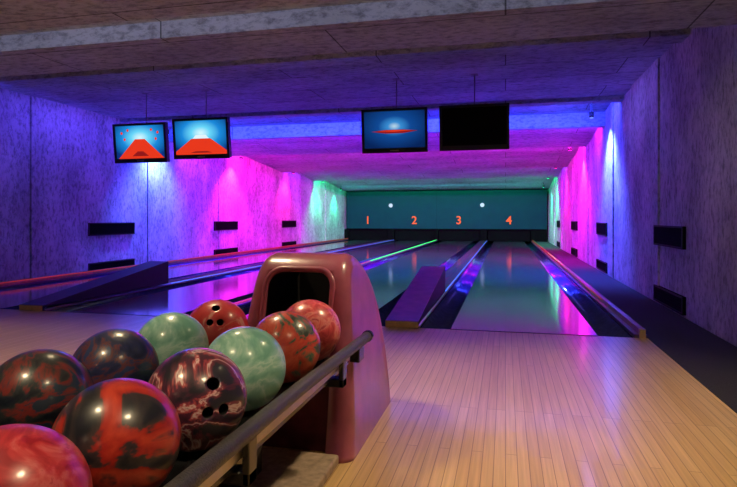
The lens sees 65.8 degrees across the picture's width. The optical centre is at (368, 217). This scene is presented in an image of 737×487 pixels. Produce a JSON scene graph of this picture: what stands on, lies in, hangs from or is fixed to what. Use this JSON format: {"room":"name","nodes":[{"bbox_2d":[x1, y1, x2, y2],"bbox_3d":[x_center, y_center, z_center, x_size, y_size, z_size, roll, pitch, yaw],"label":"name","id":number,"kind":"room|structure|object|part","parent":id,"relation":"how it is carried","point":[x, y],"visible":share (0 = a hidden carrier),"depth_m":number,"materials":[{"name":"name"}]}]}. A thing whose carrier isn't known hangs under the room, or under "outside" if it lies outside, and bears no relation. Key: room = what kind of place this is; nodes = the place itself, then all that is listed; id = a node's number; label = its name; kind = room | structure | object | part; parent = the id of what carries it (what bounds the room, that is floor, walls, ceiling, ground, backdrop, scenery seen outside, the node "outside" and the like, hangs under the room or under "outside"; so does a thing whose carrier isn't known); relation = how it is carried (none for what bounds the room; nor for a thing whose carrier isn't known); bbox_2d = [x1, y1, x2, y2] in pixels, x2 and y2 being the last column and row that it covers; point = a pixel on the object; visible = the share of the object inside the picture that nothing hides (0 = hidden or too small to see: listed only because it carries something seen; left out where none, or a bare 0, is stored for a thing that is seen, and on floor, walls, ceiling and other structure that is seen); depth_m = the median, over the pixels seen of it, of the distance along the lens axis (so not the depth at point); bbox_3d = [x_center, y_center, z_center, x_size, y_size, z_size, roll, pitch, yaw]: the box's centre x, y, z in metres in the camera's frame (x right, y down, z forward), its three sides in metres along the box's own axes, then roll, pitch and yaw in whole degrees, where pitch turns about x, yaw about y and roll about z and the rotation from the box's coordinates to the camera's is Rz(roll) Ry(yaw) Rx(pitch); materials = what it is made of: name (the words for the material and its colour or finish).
{"room":"sports facility","nodes":[
{"label":"sports facility","id":0,"kind":"room"},
{"bbox_2d":[0,238,347,288],"bbox_3d":[-2.823,0.875,13.885,0.138,0.194,16.920,0,0,14],"label":"rail","id":1,"kind":"object","parent":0,"point":[37,280],"depth_m":8.84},
{"bbox_2d":[0,88,349,281],"bbox_3d":[-3.688,-0.472,11.172,0.204,3.150,25.200,0,0,14],"label":"wall","id":2,"kind":"structure","parent":0,"point":[60,174],"depth_m":9.13,"materials":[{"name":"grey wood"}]},
{"bbox_2d":[88,222,134,235],"bbox_3d":[-4.090,0.173,9.093,0.042,0.200,1.090,0,0,14],"label":"air vent","id":3,"kind":"object","parent":2,"relation":"in","point":[120,228],"visible":1,"depth_m":9.05,"materials":[{"name":"black metal"}]},
{"bbox_2d":[88,258,134,270],"bbox_3d":[-4.090,0.762,9.093,0.042,0.158,1.090,0,0,14],"label":"air vent","id":4,"kind":"object","parent":2,"relation":"in","point":[125,262],"visible":0.66,"depth_m":9.04,"materials":[{"name":"black metal"}]},
{"bbox_2d":[214,221,237,230],"bbox_3d":[-3.197,0.173,12.807,0.042,0.200,1.090,0,0,14],"label":"air vent","id":5,"kind":"object","parent":2,"relation":"in","point":[218,225],"visible":1,"depth_m":12.75,"materials":[{"name":"black metal"}]},
{"bbox_2d":[214,247,237,254],"bbox_3d":[-3.197,0.762,12.807,0.042,0.158,1.090,0,0,14],"label":"air vent","id":6,"kind":"object","parent":2,"relation":"in","point":[227,250],"visible":0.66,"depth_m":12.75,"materials":[{"name":"black metal"}]},
{"bbox_2d":[282,220,295,227],"bbox_3d":[-2.304,0.173,16.522,0.042,0.200,1.090,0,0,14],"label":"air vent","id":7,"kind":"object","parent":2,"relation":"in","point":[292,223],"visible":1,"depth_m":16.49,"materials":[{"name":"black metal"}]},
{"bbox_2d":[282,241,295,245],"bbox_3d":[-2.304,0.762,16.522,0.042,0.158,1.090,0,0,14],"label":"air vent","id":8,"kind":"object","parent":2,"relation":"in","point":[289,242],"visible":0.65,"depth_m":16.52,"materials":[{"name":"black metal"}]},
{"bbox_2d":[0,0,736,191],"bbox_3d":[0.102,-1.557,10.261,7.640,0.980,25.200,0,0,14],"label":"ceiling","id":9,"kind":"structure","parent":0,"point":[293,80],"depth_m":5.88,"materials":[{"name":"grey concrete"}]},
{"bbox_2d":[112,93,169,162],"bbox_3d":[-2.903,-1.161,7.346,0.760,0.908,0.212,0,0,14],"label":"television","id":10,"kind":"object","parent":9,"relation":"hanging from","point":[146,142],"visible":1,"depth_m":7.28,"materials":[{"name":"black"}]},
{"bbox_2d":[172,89,231,159],"bbox_3d":[-2.067,-1.176,7.145,0.760,0.878,0.212,0,0,14],"label":"television","id":11,"kind":"object","parent":9,"relation":"hanging from","point":[193,138],"visible":1,"depth_m":7.08,"materials":[{"name":"black"}]},
{"bbox_2d":[361,78,427,153],"bbox_3d":[0.310,-1.181,6.574,0.760,0.868,0.212,0,0,14],"label":"television","id":12,"kind":"object","parent":9,"relation":"hanging from","point":[394,130],"visible":1,"depth_m":6.51,"materials":[{"name":"black"}]},
{"bbox_2d":[439,74,508,150],"bbox_3d":[1.181,-1.183,6.364,0.760,0.863,0.212,0,0,14],"label":"television","id":13,"kind":"object","parent":9,"relation":"hanging from","point":[474,126],"visible":1,"depth_m":6.30,"materials":[{"name":"black plastic"}]},
{"bbox_2d":[589,104,593,117],"bbox_3d":[3.310,-1.606,8.461,0.070,0.242,0.070,0,0,14],"label":"light fixture","id":14,"kind":"object","parent":9,"relation":"hanging from","point":[591,114],"visible":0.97,"depth_m":8.44,"materials":[{"name":"black"}]},
{"bbox_2d":[0,309,736,486],"bbox_3d":[0.102,0.978,10.261,7.600,0.250,25.200,0,0,14],"label":"floor","id":15,"kind":"structure","parent":0,"point":[466,408],"depth_m":2.49,"materials":[{"name":"brown wood"}]},
{"bbox_2d":[19,261,167,310],"bbox_3d":[-2.873,0.697,6.219,0.257,0.307,2.010,0,0,14],"label":"ramp","id":16,"kind":"object","parent":15,"relation":"on","point":[151,273],"visible":1,"depth_m":6.21,"materials":[{"name":"plastic"}]},
{"bbox_2d":[0,240,350,291],"bbox_3d":[-2.578,0.914,14.091,0.239,0.115,17.404,0,0,14],"label":"lane gutter","id":17,"kind":"object","parent":15,"relation":"on","point":[97,276],"visible":0.09,"depth_m":8.65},
{"bbox_2d":[0,240,380,308],"bbox_3d":[-1.901,0.912,14.125,1.060,0.121,17.822,0,0,14],"label":"lane","id":18,"kind":"object","parent":15,"relation":"on","point":[11,298],"visible":0.46,"depth_m":9.44,"materials":[{"name":"beige wood"}]},
{"bbox_2d":[4,240,383,309],"bbox_3d":[-1.313,0.914,13.787,0.239,0.115,17.404,0,0,14],"label":"gutter","id":19,"kind":"object","parent":15,"relation":"on","point":[15,307],"visible":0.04,"depth_m":9.29,"materials":[{"name":"plastic"}]},
{"bbox_2d":[43,240,393,310],"bbox_3d":[-1.126,0.897,13.485,0.263,0.149,16.904,0,0,14],"label":"gutter","id":20,"kind":"object","parent":15,"relation":"on","point":[254,266],"visible":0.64,"depth_m":7.72,"materials":[{"name":"blue"}]},
{"bbox_2d":[49,240,396,311],"bbox_3d":[-0.823,0.914,13.669,0.239,0.115,17.404,0,0,14],"label":"gutter","id":21,"kind":"object","parent":15,"relation":"on","point":[109,300],"visible":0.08,"depth_m":6.87,"materials":[{"name":"plastic"}]},
{"bbox_2d":[69,240,430,315],"bbox_3d":[-0.145,0.912,13.703,1.060,0.121,17.822,0,0,14],"label":"lane","id":22,"kind":"object","parent":15,"relation":"on","point":[188,298],"visible":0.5,"depth_m":6.27,"materials":[{"name":"wood"}]},
{"bbox_2d":[159,252,389,486],"bbox_3d":[-0.453,0.496,1.622,0.658,0.714,2.344,0,0,14],"label":"ball return","id":23,"kind":"object","parent":15,"relation":"on","point":[332,410],"visible":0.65,"depth_m":2.07,"materials":[{"name":"plastic"}]},
{"bbox_2d":[0,349,92,428],"bbox_3d":[-0.712,0.393,1.231,0.216,0.216,0.216,0,0,14],"label":"ball","id":24,"kind":"object","parent":23,"relation":"on","point":[36,385],"visible":0.59,"depth_m":1.16,"materials":[{"name":"plastic"}]},
{"bbox_2d":[0,424,92,486],"bbox_3d":[-0.493,0.393,0.773,0.216,0.216,0.216,0,0,14],"label":"ball","id":25,"kind":"object","parent":23,"relation":"on","point":[31,455],"visible":1,"depth_m":0.75,"materials":[{"name":"red plastic"}]},
{"bbox_2d":[73,328,158,384],"bbox_3d":[-0.651,0.393,1.463,0.216,0.216,0.216,0,0,14],"label":"ball","id":26,"kind":"object","parent":23,"relation":"on","point":[108,354],"visible":0.51,"depth_m":1.40,"materials":[{"name":"black plastic"}]},
{"bbox_2d":[52,378,181,486],"bbox_3d":[-0.443,0.393,1.003,0.216,0.216,0.216,0,0,14],"label":"ball","id":27,"kind":"object","parent":23,"relation":"on","point":[127,431],"visible":0.84,"depth_m":0.94,"materials":[{"name":"red plastic"}]},
{"bbox_2d":[138,312,208,364],"bbox_3d":[-0.594,0.393,1.722,0.216,0.216,0.216,0,0,14],"label":"ball","id":28,"kind":"object","parent":23,"relation":"on","point":[170,333],"visible":0.56,"depth_m":1.65,"materials":[{"name":"green plastic"}]},
{"bbox_2d":[148,348,246,451],"bbox_3d":[-0.375,0.393,1.242,0.216,0.216,0.216,0,0,14],"label":"ball","id":29,"kind":"object","parent":23,"relation":"on","point":[207,390],"visible":0.79,"depth_m":1.17,"materials":[{"name":"brown plastic"}]},
{"bbox_2d":[190,299,248,345],"bbox_3d":[-0.528,0.393,1.994,0.216,0.216,0.216,0,0,14],"label":"ball","id":30,"kind":"object","parent":23,"relation":"on","point":[217,316],"visible":0.46,"depth_m":1.93,"materials":[{"name":"red plastic"}]},
{"bbox_2d":[208,326,285,411],"bbox_3d":[-0.325,0.393,1.492,0.216,0.216,0.216,0,0,14],"label":"ball","id":31,"kind":"object","parent":23,"relation":"on","point":[258,355],"visible":0.72,"depth_m":1.43,"materials":[{"name":"green plastic"}]},
{"bbox_3d":[-0.512,0.448,1.369,0.642,0.047,1.819,0,0,14],"label":"guard rail","id":32,"kind":"part","parent":23,"relation":"part of","materials":[{"name":"grey metal"}]},
{"bbox_2d":[256,311,320,382],"bbox_3d":[-0.255,0.393,1.743,0.216,0.216,0.216,0,0,14],"label":"ball","id":33,"kind":"object","parent":23,"relation":"on","point":[297,336],"visible":0.75,"depth_m":1.67,"materials":[{"name":"red plastic"}]},
{"bbox_2d":[286,299,340,360],"bbox_3d":[-0.205,0.393,1.991,0.216,0.216,0.216,0,0,14],"label":"ball","id":34,"kind":"object","parent":23,"relation":"on","point":[323,317],"visible":0.58,"depth_m":1.93,"materials":[{"name":"red plastic"}]},
{"bbox_2d":[248,252,389,463],"bbox_3d":[-0.213,0.496,2.386,0.490,0.714,0.740,0,0,14],"label":"hood","id":35,"kind":"object","parent":23,"relation":"attached to","point":[338,422],"depth_m":2.18,"materials":[{"name":"plastic"}]},
{"bbox_2d":[184,241,429,314],"bbox_3d":[0.442,0.914,13.365,0.239,0.115,17.404,0,0,14],"label":"gutter","id":36,"kind":"object","parent":15,"relation":"on","point":[247,296],"visible":0.08,"depth_m":11.38,"materials":[{"name":"plastic"}]},
{"bbox_2d":[234,240,437,307],"bbox_3d":[0.558,0.892,13.080,0.118,0.159,16.904,0,0,14],"label":"divider","id":37,"kind":"object","parent":15,"relation":"on","point":[246,302],"visible":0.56,"depth_m":11.30,"materials":[{"name":"green"}]},
{"bbox_2d":[241,241,439,314],"bbox_3d":[0.791,0.914,13.281,0.239,0.115,17.404,0,0,14],"label":"gutter","id":38,"kind":"object","parent":15,"relation":"on","point":[245,309],"visible":0.19,"depth_m":12.07,"materials":[{"name":"plastic"}]},
{"bbox_2d":[246,241,474,319],"bbox_3d":[1.468,0.912,13.315,1.060,0.121,17.822,0,0,14],"label":"lane","id":39,"kind":"object","parent":15,"relation":"on","point":[388,280],"visible":0.18,"depth_m":9.63,"materials":[{"name":"beige wood"}]},
{"bbox_2d":[385,266,444,327],"bbox_3d":[0.493,0.697,5.410,0.262,0.307,2.010,0,0,14],"label":"ramp","id":40,"kind":"object","parent":15,"relation":"on","point":[426,288],"visible":1,"depth_m":5.12,"materials":[{"name":"plastic"}]},
{"bbox_2d":[379,241,476,325],"bbox_3d":[2.056,0.914,12.977,0.239,0.115,17.404,0,0,14],"label":"gutter","id":41,"kind":"object","parent":15,"relation":"on","point":[384,312],"visible":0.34,"depth_m":6.66,"materials":[{"name":"plastic"}]},
{"bbox_2d":[345,190,546,241],"bbox_3d":[2.827,-0.023,21.680,7.520,1.988,0.920,0,0,14],"label":"wall","id":42,"kind":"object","parent":15,"relation":"on","point":[464,215],"visible":0.98,"depth_m":21.20,"materials":[{"name":"teal paint"}]},
{"bbox_2d":[418,240,486,327],"bbox_3d":[2.240,0.897,12.675,0.268,0.149,16.904,0,0,14],"label":"track","id":43,"kind":"object","parent":15,"relation":"on","point":[454,272],"visible":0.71,"depth_m":9.04,"materials":[{"name":"blue"}]},
{"bbox_2d":[420,241,492,328],"bbox_3d":[2.546,0.914,12.859,0.239,0.115,17.404,0,0,14],"label":"gutter","id":44,"kind":"object","parent":15,"relation":"on","point":[444,315],"visible":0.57,"depth_m":6.52,"materials":[{"name":"plastic"}]},
{"bbox_2d":[450,241,597,335],"bbox_3d":[3.223,0.912,12.893,1.060,0.121,17.822,0,0,14],"label":"lane","id":45,"kind":"object","parent":15,"relation":"on","point":[512,291],"visible":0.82,"depth_m":5.82,"materials":[{"name":"beige wood"}]},
{"bbox_2d":[526,241,632,337],"bbox_3d":[3.811,0.914,12.555,0.239,0.115,17.404,0,0,14],"label":"gutter","id":46,"kind":"object","parent":15,"relation":"on","point":[601,322],"visible":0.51,"depth_m":6.06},
{"bbox_2d":[536,242,736,412],"bbox_3d":[3.382,0.911,8.803,0.500,0.124,23.880,0,0,14],"label":"walkway","id":47,"kind":"object","parent":15,"relation":"on","point":[710,359],"visible":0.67,"depth_m":4.15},
{"bbox_2d":[398,240,529,242],"bbox_3d":[3.065,-0.472,22.584,8.000,3.150,0.150,0,0,14],"label":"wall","id":48,"kind":"structure","parent":0,"point":[398,240],"depth_m":22.11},
{"bbox_2d":[531,240,646,338],"bbox_3d":[3.911,0.881,12.266,0.086,0.181,16.920,0,0,14],"label":"rail","id":49,"kind":"object","parent":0,"point":[632,327],"depth_m":5.47,"materials":[{"name":"grey metal"}]},
{"bbox_2d":[547,25,736,346],"bbox_3d":[3.892,-0.472,9.349,0.204,3.150,25.200,0,0,14],"label":"wall","id":50,"kind":"structure","parent":0,"point":[665,153],"depth_m":5.35,"materials":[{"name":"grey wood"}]},
{"bbox_2d":[571,221,577,230],"bbox_3d":[4.629,0.173,12.823,0.042,0.200,0.980,0,0,14],"label":"air vent","id":51,"kind":"object","parent":50,"relation":"in","point":[574,224],"visible":1,"depth_m":12.65,"materials":[{"name":"black metal"}]},
{"bbox_2d":[571,247,577,256],"bbox_3d":[4.629,0.762,12.823,0.042,0.158,0.980,0,0,14],"label":"air vent","id":52,"kind":"object","parent":50,"relation":"in","point":[574,251],"visible":1,"depth_m":12.63,"materials":[{"name":"black metal"}]},
{"bbox_2d":[596,222,607,235],"bbox_3d":[3.736,0.173,9.109,0.042,0.200,0.980,0,0,14],"label":"air vent","id":53,"kind":"object","parent":50,"relation":"in","point":[601,228],"visible":0.98,"depth_m":9.01,"materials":[{"name":"black metal"}]},
{"bbox_2d":[596,259,607,273],"bbox_3d":[3.736,0.762,9.109,0.042,0.158,0.980,0,0,14],"label":"air vent","id":54,"kind":"object","parent":50,"relation":"in","point":[601,265],"visible":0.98,"depth_m":9.01,"materials":[{"name":"black metal"}]},
{"bbox_2d":[653,225,685,249],"bbox_3d":[2.843,0.173,5.395,0.042,0.200,0.980,0,0,14],"label":"air vent","id":55,"kind":"object","parent":50,"relation":"in","point":[663,235],"visible":1,"depth_m":5.30,"materials":[{"name":"black metal"}]},
{"bbox_2d":[653,284,685,314],"bbox_3d":[2.843,0.762,5.395,0.042,0.158,0.980,0,0,14],"label":"air vent","id":56,"kind":"object","parent":50,"relation":"in","point":[676,302],"visible":0.99,"depth_m":5.30,"materials":[{"name":"black metal"}]}
]}

